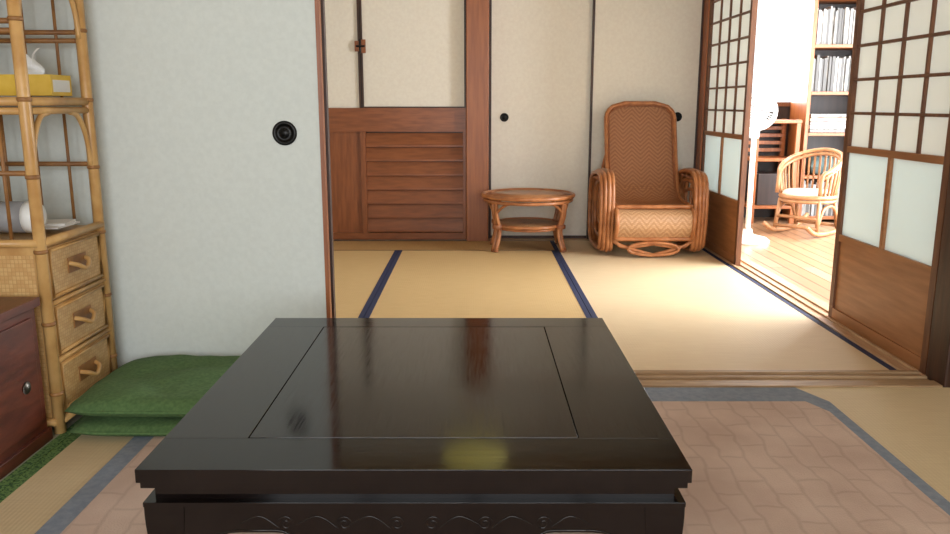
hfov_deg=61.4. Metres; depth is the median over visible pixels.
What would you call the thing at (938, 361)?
trim
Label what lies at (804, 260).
floor
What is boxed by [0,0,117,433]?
shelf
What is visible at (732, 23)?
door
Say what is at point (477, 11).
wooden pillar
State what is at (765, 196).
wooden stand
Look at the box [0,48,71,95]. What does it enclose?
tissue box
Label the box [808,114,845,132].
paper stack
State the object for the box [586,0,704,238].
door
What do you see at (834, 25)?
books
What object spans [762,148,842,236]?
rocking chair
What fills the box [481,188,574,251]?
round side table
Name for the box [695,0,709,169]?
trim
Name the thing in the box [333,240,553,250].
mat
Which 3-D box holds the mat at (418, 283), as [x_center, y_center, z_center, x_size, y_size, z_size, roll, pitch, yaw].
[0.013,0.149,4.100,1.032,0.031,2.441,0,12,0]
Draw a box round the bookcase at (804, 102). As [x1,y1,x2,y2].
[782,0,856,218]
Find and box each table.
[135,318,691,533]
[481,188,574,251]
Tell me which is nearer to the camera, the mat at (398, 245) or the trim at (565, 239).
the mat at (398, 245)
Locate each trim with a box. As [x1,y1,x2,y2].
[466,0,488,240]
[488,237,588,240]
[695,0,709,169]
[704,247,925,375]
[926,173,949,386]
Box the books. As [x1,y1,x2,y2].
[801,6,855,215]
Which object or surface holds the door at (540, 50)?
in the wall at (489, 0)
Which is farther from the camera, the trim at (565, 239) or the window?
the window
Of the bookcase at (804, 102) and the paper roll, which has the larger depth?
the bookcase at (804, 102)
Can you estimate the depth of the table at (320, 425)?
1.46 m
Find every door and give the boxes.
[0,0,331,367]
[320,0,335,317]
[325,0,465,239]
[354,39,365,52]
[489,0,592,237]
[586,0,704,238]
[701,0,757,265]
[828,0,949,374]
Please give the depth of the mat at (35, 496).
2.05 m
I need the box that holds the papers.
[45,219,79,228]
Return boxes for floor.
[741,217,835,303]
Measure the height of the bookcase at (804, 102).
2.000 m
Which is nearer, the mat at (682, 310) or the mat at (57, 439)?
the mat at (57, 439)
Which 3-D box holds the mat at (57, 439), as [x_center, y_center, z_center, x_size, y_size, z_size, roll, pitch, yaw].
[-1.417,0.845,0.682,0.462,0.031,4.197,0,12,0]
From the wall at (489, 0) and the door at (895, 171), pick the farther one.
the wall at (489, 0)
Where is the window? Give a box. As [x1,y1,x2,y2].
[762,102,790,105]
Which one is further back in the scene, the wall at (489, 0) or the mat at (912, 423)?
the wall at (489, 0)
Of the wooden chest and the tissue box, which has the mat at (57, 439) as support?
the wooden chest
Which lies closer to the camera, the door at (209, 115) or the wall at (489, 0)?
the door at (209, 115)
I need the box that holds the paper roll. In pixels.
[0,201,46,232]
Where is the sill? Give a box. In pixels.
[633,370,942,386]
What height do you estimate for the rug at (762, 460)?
0.010 m
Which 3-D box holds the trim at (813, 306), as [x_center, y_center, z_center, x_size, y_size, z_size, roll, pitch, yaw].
[1.620,0.111,4.271,0.160,0.036,2.794,0,12,0]
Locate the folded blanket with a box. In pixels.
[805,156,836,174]
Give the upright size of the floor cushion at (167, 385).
0.070 m
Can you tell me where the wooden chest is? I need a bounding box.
[0,297,52,479]
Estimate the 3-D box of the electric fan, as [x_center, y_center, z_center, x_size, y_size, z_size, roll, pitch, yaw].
[1.915,-0.684,5.535,0.300,1.028,0.300,0,12,0]
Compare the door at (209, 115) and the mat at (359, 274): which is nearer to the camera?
the door at (209, 115)
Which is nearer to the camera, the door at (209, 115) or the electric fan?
the door at (209, 115)
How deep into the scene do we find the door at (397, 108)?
5.55 m
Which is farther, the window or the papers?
the window
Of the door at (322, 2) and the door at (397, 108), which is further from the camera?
the door at (397, 108)
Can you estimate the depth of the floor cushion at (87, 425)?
2.30 m
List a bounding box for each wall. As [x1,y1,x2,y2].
[466,0,489,239]
[744,106,789,216]
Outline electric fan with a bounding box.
[742,92,777,244]
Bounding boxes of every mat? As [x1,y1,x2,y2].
[0,414,84,491]
[0,433,133,533]
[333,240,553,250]
[334,250,397,317]
[364,250,591,317]
[550,240,895,369]
[795,387,949,501]
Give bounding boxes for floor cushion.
[64,354,239,416]
[69,415,182,435]
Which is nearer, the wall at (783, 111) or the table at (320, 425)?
the table at (320, 425)
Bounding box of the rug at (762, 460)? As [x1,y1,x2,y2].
[35,387,949,533]
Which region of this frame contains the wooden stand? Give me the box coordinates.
[744,119,802,223]
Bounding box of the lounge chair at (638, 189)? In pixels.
[588,101,708,256]

